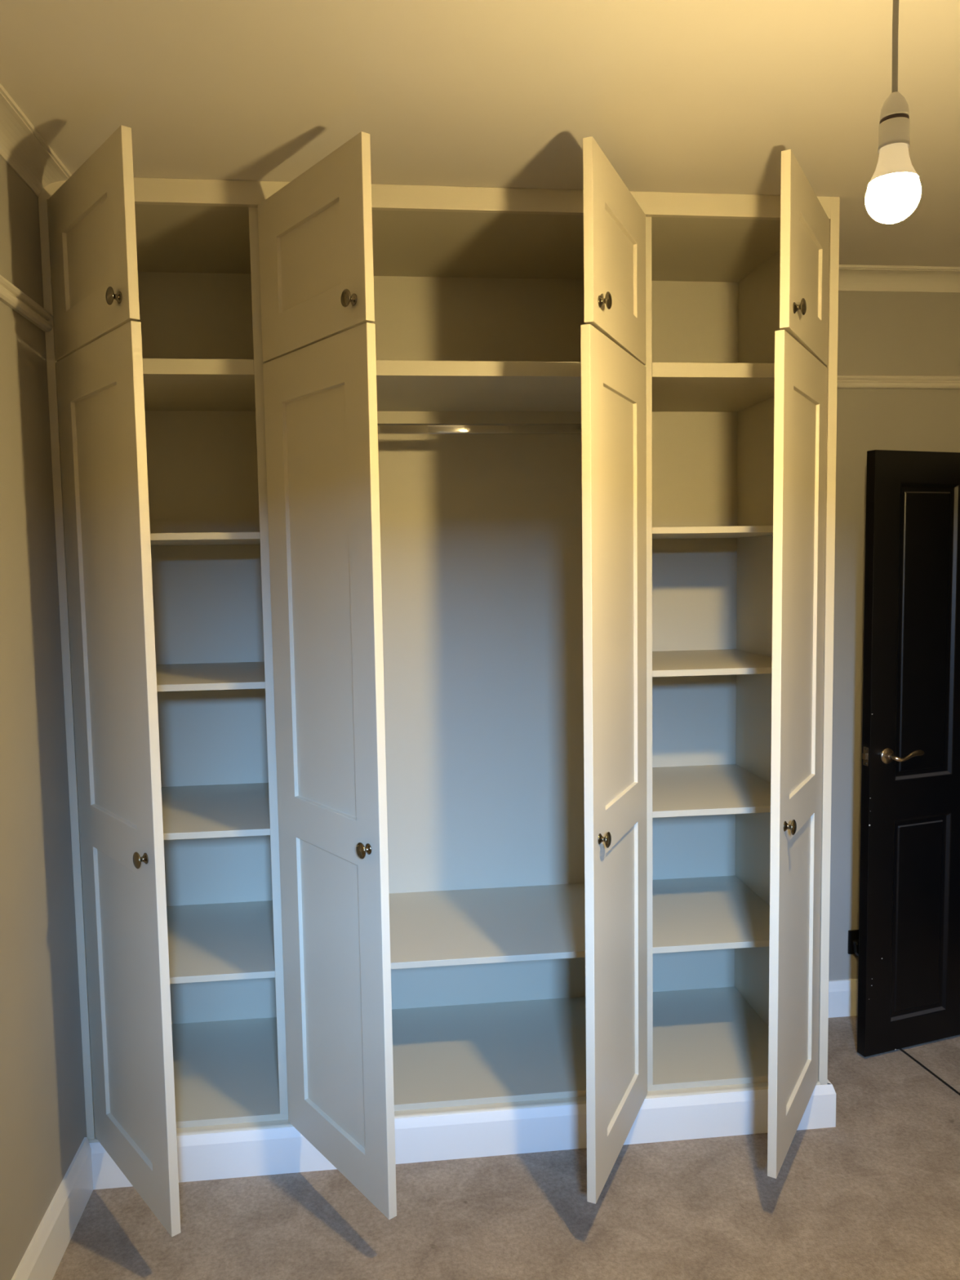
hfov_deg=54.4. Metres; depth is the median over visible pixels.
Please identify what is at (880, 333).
wall
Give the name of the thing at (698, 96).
ceiling
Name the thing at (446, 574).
wardrobe
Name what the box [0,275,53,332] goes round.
trim
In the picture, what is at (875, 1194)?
floor
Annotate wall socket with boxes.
[848,929,858,954]
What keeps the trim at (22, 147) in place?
attached to the wall at (43, 1126)
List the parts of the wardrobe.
door, knob, door, knob, door, door, knob, knob, panel, panel, panel, hanging rail, knob, knob, door, door, panel, knob, door, knob, door, panel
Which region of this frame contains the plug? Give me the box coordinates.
[852,939,858,955]
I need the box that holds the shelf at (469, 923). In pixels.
[389,883,585,968]
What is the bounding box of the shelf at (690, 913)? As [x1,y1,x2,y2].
[652,875,769,953]
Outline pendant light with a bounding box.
[865,0,920,223]
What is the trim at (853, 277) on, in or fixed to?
attached to the wall at (880, 333)
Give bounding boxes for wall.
[0,155,86,1279]
[828,290,959,980]
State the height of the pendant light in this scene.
0.521 m
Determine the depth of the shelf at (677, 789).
2.82 m
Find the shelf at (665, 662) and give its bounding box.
[652,648,772,676]
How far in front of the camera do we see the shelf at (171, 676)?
2.59 m
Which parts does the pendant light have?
light bulb, cord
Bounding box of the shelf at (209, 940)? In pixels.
[166,900,275,983]
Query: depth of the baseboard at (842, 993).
3.31 m
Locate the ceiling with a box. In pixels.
[0,0,959,266]
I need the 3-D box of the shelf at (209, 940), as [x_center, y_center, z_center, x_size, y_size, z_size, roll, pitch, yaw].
[-0.807,0.882,2.751,0.459,0.018,0.546,-1,5,-6]
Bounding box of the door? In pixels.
[857,449,959,1057]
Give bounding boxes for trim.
[0,83,71,196]
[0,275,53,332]
[836,374,959,389]
[838,264,959,293]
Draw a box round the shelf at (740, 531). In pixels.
[652,525,773,538]
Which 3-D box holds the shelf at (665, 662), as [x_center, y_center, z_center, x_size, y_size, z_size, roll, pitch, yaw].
[0.666,0.066,2.850,0.457,0.018,0.546,-1,5,-6]
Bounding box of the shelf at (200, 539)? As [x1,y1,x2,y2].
[150,532,260,546]
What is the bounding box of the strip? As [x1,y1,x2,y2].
[899,1048,959,1095]
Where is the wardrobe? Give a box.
[38,124,839,1236]
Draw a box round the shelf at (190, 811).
[161,782,270,839]
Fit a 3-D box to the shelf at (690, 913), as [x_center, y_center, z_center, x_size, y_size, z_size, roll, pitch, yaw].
[0.679,0.844,2.912,0.457,0.018,0.546,-1,5,-6]
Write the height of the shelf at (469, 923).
0.018 m
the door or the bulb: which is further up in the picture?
the bulb
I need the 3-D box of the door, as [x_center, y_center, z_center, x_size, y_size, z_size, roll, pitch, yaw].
[1.587,0.368,3.059,0.770,1.940,0.089,-3,5,-19]
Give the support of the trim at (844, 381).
attached to the wall at (880, 333)
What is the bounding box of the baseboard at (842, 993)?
[828,978,857,1017]
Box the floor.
[52,1015,959,1279]
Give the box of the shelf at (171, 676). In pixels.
[155,662,265,691]
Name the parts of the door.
latch plate, handle lever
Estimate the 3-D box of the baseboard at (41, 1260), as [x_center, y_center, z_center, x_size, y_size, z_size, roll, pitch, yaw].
[-0.861,1.484,0.964,0.016,0.145,2.984,-1,5,-6]
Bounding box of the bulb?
[865,172,920,223]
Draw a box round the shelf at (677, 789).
[652,764,770,817]
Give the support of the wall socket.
attached to the wall at (880, 333)
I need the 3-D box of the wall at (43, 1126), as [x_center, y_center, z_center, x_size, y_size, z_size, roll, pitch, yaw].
[-0.982,0.251,1.171,0.120,2.575,3.610,-1,5,-6]
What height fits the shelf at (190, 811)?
0.018 m
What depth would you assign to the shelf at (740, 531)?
2.56 m
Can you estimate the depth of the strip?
2.94 m
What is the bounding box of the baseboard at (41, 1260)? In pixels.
[11,1137,93,1279]
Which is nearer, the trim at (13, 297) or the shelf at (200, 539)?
the trim at (13, 297)
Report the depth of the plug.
3.28 m

